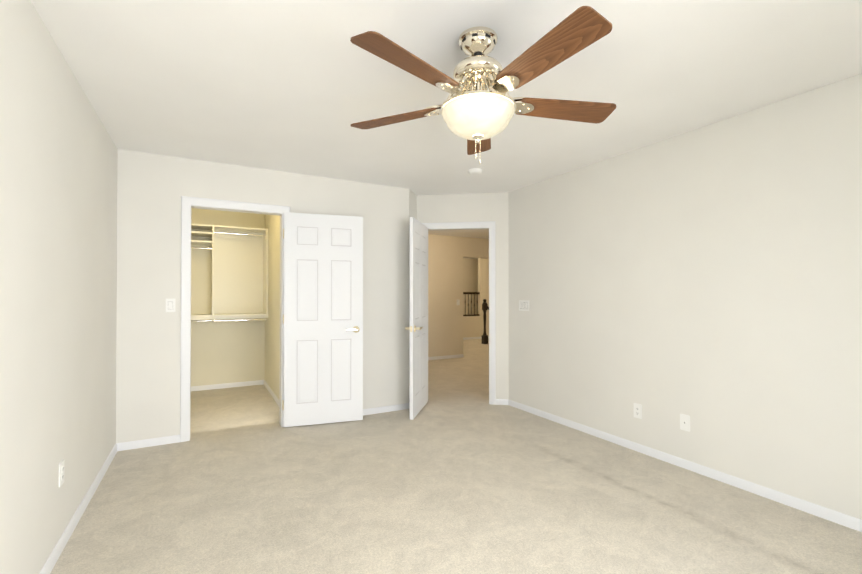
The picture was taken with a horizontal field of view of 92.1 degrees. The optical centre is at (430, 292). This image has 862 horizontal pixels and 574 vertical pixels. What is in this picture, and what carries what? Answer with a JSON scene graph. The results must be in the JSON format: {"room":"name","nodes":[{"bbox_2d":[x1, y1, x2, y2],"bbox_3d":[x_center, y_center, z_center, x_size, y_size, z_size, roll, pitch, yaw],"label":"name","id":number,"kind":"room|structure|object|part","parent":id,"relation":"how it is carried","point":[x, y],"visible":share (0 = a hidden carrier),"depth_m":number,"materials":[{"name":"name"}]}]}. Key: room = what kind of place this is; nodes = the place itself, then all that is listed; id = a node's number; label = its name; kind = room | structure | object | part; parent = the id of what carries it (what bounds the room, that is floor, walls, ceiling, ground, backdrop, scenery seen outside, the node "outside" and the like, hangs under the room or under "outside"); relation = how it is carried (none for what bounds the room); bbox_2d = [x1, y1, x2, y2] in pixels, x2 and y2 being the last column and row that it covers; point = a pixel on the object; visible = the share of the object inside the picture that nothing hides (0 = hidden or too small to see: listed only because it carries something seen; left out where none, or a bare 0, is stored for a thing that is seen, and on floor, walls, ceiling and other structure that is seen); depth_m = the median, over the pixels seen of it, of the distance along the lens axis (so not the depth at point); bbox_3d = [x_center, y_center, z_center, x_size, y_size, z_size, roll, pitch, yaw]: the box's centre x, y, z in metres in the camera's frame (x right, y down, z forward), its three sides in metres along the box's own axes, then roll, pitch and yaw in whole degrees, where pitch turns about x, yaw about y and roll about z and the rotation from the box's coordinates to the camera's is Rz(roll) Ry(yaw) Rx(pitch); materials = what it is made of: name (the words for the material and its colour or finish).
{"room":"empty bedroom","nodes":[
{"label":"empty bedroom","id":0,"kind":"room"},
{"bbox_2d":[0,0,117,573],"bbox_3d":[-1.869,0.051,2.014,0.115,2.440,7.465,0,-1,-29],"label":"wall","id":1,"kind":"structure","parent":0,"point":[58,234],"depth_m":1.88,"materials":[{"name":"paint"}]},
{"bbox_2d":[59,459,63,486],"bbox_3d":[-1.823,0.894,2.052,0.008,0.115,0.070,0,-1,-29],"label":"electrical outlet","id":2,"kind":"object","parent":1,"relation":"attached to","point":[61,472],"visible":0.96,"depth_m":2.04,"materials":[{"name":"white plastic"}]},
{"bbox_2d":[39,443,118,573],"bbox_3d":[-1.276,1.233,1.055,0.012,0.062,5.229,0,-1,-29],"label":"baseboard","id":3,"kind":"structure","parent":1,"relation":"attached to","point":[54,556],"depth_m":2.26,"materials":[{"name":"white wood"}]},
{"bbox_2d":[191,208,264,385],"bbox_3d":[-2.932,0.079,5.623,1.492,2.440,0.115,0,-1,-29],"label":"wall","id":4,"kind":"structure","parent":0,"point":[227,352],"depth_m":5.59,"materials":[{"name":"paint"}]},
{"bbox_2d":[191,380,262,390],"bbox_3d":[-2.951,1.267,5.531,1.320,0.062,0.012,0,-1,-29],"label":"baseboard","id":5,"kind":"structure","parent":4,"relation":"attached to","point":[231,385],"depth_m":5.62,"materials":[{"name":"white wood"}]},
{"bbox_2d":[191,223,267,322],"bbox_3d":[-2.865,-0.229,5.386,1.371,1.242,0.370,0,-1,-29],"label":"organizer","id":6,"kind":"object","parent":4,"relation":"attached to","point":[239,273],"visible":0.71,"depth_m":5.65,"materials":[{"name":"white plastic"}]},
{"bbox_2d":[116,149,408,442],"bbox_3d":[-1.419,0.067,4.034,2.617,2.440,0.115,0,-1,-29],"label":"wall","id":7,"kind":"structure","parent":0,"point":[152,189],"depth_m":3.56,"materials":[{"name":"paint"}]},
{"bbox_2d":[119,435,179,450],"bbox_3d":[-2.328,1.251,3.453,0.413,0.062,0.012,0,-1,-29],"label":"baseboard","id":8,"kind":"structure","parent":7,"relation":"attached to","point":[175,438],"depth_m":3.44,"materials":[{"name":"white wood"}]},
{"bbox_2d":[166,299,174,311],"bbox_3d":[-2.213,0.113,3.528,0.070,0.115,0.008,0,-1,-29],"label":"light switch","id":9,"kind":"object","parent":7,"relation":"attached to","point":[170,305],"visible":1,"depth_m":3.52,"materials":[{"name":"white plastic"}]},
{"bbox_2d":[180,196,289,441],"bbox_3d":[-1.783,0.231,3.833,0.900,2.109,0.149,0,-1,-29],"label":"trim","id":10,"kind":"structure","parent":7,"relation":"attached to","point":[188,203],"depth_m":3.59,"materials":[{"name":"white wood"}]},
{"bbox_2d":[282,212,362,426],"bbox_3d":[-1.031,0.260,4.031,0.744,2.030,0.235,0,-1,-29],"label":"closet door","id":11,"kind":"structure","parent":7,"relation":"in","point":[323,319],"depth_m":4.03,"materials":[{"name":"white wood"}]},
{"bbox_2d":[363,402,409,414],"bbox_3d":[-0.796,1.258,4.294,1.283,0.062,0.012,0,-1,-29],"label":"baseboard","id":12,"kind":"structure","parent":7,"relation":"attached to","point":[390,408],"depth_m":4.46,"materials":[{"name":"white wood"}]},
{"bbox_2d":[265,215,279,398],"bbox_3d":[-1.819,0.074,5.024,0.115,2.440,2.006,0,-1,-29],"label":"wall","id":13,"kind":"structure","parent":0,"point":[272,328],"depth_m":5.16,"materials":[{"name":"paint"}]},
{"bbox_2d":[263,380,278,405],"bbox_3d":[-1.874,1.263,4.985,0.012,0.062,2.006,0,-1,-29],"label":"baseboard","id":14,"kind":"structure","parent":13,"relation":"attached to","point":[269,389],"depth_m":5.19,"materials":[{"name":"white wood"}]},
{"bbox_2d":[409,189,416,401],"bbox_3d":[-0.256,0.072,4.780,0.100,2.440,0.320,0,0,13],"label":"wall","id":15,"kind":"structure","parent":0,"point":[412,204],"depth_m":4.64,"materials":[{"name":"paint"}]},
{"bbox_2d":[31,0,861,258],"bbox_3d":[1.171,-1.163,6.583,9.832,0.060,12.765,0,-1,-29],"label":"ceiling","id":16,"kind":"structure","parent":0,"point":[296,86],"depth_m":2.23,"materials":[{"name":"paint"}]},
{"bbox_2d":[468,168,481,174],"bbox_3d":[0.421,-1.136,3.941,0.132,0.036,0.132,0,-1,-29],"label":"smoke detector","id":17,"kind":"object","parent":16,"relation":"attached to","point":[475,171],"visible":1,"depth_m":3.90,"materials":[{"name":"white plastic"}]},
{"bbox_2d":[350,6,615,163],"bbox_3d":[0.240,-0.881,1.873,1.314,0.579,1.254,0,-1,-29],"label":"ceiling fan","id":18,"kind":"object","parent":16,"relation":"hanging from","point":[479,108],"visible":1,"depth_m":1.79,"materials":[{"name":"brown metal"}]},
{"bbox_3d":[0.216,-0.714,1.914,0.336,0.247,0.336,0,-1,-29],"label":"lamp shade","id":19,"kind":"part","parent":18,"relation":"part of","materials":[{"name":"white glass"}]},
{"bbox_2d":[50,338,861,573],"bbox_3d":[1.171,1.336,6.564,9.832,0.060,12.765,0,-1,-29],"label":"floor","id":20,"kind":"structure","parent":0,"point":[458,474],"depth_m":2.48,"materials":[{"name":"carpet"}]},
{"bbox_2d":[463,292,479,315],"bbox_3d":[0.884,0.344,11.766,1.160,0.685,0.070,0,-1,-29],"label":"stair railing","id":21,"kind":"object","parent":20,"relation":"on","point":[465,293],"depth_m":11.91,"materials":[{"name":"black metal"}]},
{"bbox_2d":[482,299,488,343],"bbox_3d":[1.791,0.757,10.527,0.601,1.160,0.873,0,-1,-29],"label":"stair railing","id":22,"kind":"object","parent":20,"relation":"on","point":[485,307],"depth_m":10.70,"materials":[{"name":"black wood"}]},
{"bbox_2d":[428,234,488,356],"bbox_3d":[0.948,0.103,8.652,8.225,2.440,0.115,0,-1,-29],"label":"wall","id":23,"kind":"structure","parent":0,"point":[446,254],"depth_m":8.24,"materials":[{"name":"paint"}]},
{"bbox_2d":[428,354,463,359],"bbox_3d":[-0.977,1.283,7.514,3.725,0.062,0.012,0,-1,-29],"label":"baseboard","id":24,"kind":"structure","parent":23,"relation":"attached to","point":[447,356],"depth_m":8.21,"materials":[{"name":"white wood"}]},
{"bbox_2d":[417,192,508,398],"bbox_3d":[0.369,0.073,4.903,1.072,2.440,0.115,0,0,8],"label":"wall","id":25,"kind":"structure","parent":0,"point":[479,207],"depth_m":4.79,"materials":[{"name":"paint"}]},
{"bbox_2d":[405,217,427,419],"bbox_3d":[-0.131,0.264,4.523,0.514,2.030,0.596,0,-1,-29],"label":"entry door","id":26,"kind":"structure","parent":25,"relation":"in","point":[418,328],"depth_m":4.40,"materials":[{"name":"white wood"}]},
{"bbox_2d":[422,221,495,404],"bbox_3d":[0.315,0.239,4.910,0.886,2.109,0.149,0,0,8],"label":"door frame","id":27,"kind":"structure","parent":25,"relation":"attached to","point":[488,225],"depth_m":4.79,"materials":[{"name":"white wood"}]},
{"bbox_2d":[463,258,477,314],"bbox_3d":[0.321,0.136,12.939,5.200,2.440,0.115,0,-1,-29],"label":"wall","id":28,"kind":"structure","parent":0,"point":[470,275],"depth_m":13.39,"materials":[{"name":"paint"}]},
{"bbox_2d":[463,258,488,337],"bbox_3d":[0.997,0.127,11.827,5.085,2.440,0.115,0,-1,-29],"label":"wall","id":29,"kind":"structure","parent":0,"point":[473,326],"depth_m":12.02,"materials":[{"name":"paint"}]},
{"bbox_2d":[463,336,488,339],"bbox_3d":[0.977,1.316,11.734,4.970,0.062,0.012,0,-1,-29],"label":"baseboard","id":30,"kind":"structure","parent":29,"relation":"attached to","point":[466,338],"depth_m":11.83,"materials":[{"name":"white wood"}]},
{"bbox_2d":[508,73,861,519],"bbox_3d":[2.100,0.056,2.683,0.115,2.440,4.820,0,-1,-29],"label":"wall","id":31,"kind":"structure","parent":0,"point":[707,279],"depth_m":2.83,"materials":[{"name":"paint"}]},
{"bbox_2d":[519,300,528,310],"bbox_3d":[1.014,0.147,4.534,0.008,0.115,0.162,0,-1,-29],"label":"light switch","id":32,"kind":"object","parent":31,"relation":"attached to","point":[523,305],"visible":1,"depth_m":4.53,"materials":[{"name":"white plastic"}]},
{"bbox_2d":[634,403,641,418],"bbox_3d":[1.664,0.957,3.344,0.008,0.115,0.070,0,-1,-29],"label":"electrical outlet","id":33,"kind":"object","parent":31,"relation":"attached to","point":[637,410],"visible":1,"depth_m":3.34,"materials":[{"name":"white plastic"}]},
{"bbox_2d":[507,399,861,531],"bbox_3d":[2.045,1.245,2.644,0.012,0.062,4.820,0,-1,-29],"label":"baseboard","id":34,"kind":"structure","parent":31,"relation":"attached to","point":[840,518],"depth_m":2.83,"materials":[{"name":"white wood"}]},
{"bbox_2d":[680,414,689,431],"bbox_3d":[1.843,0.948,3.016,0.010,0.115,0.070,0,-1,-29],"label":"electrical outlet","id":35,"kind":"object","parent":31,"relation":"attached to","point":[684,422],"visible":1,"depth_m":3.01,"materials":[{"name":"white plastic"}]}
]}

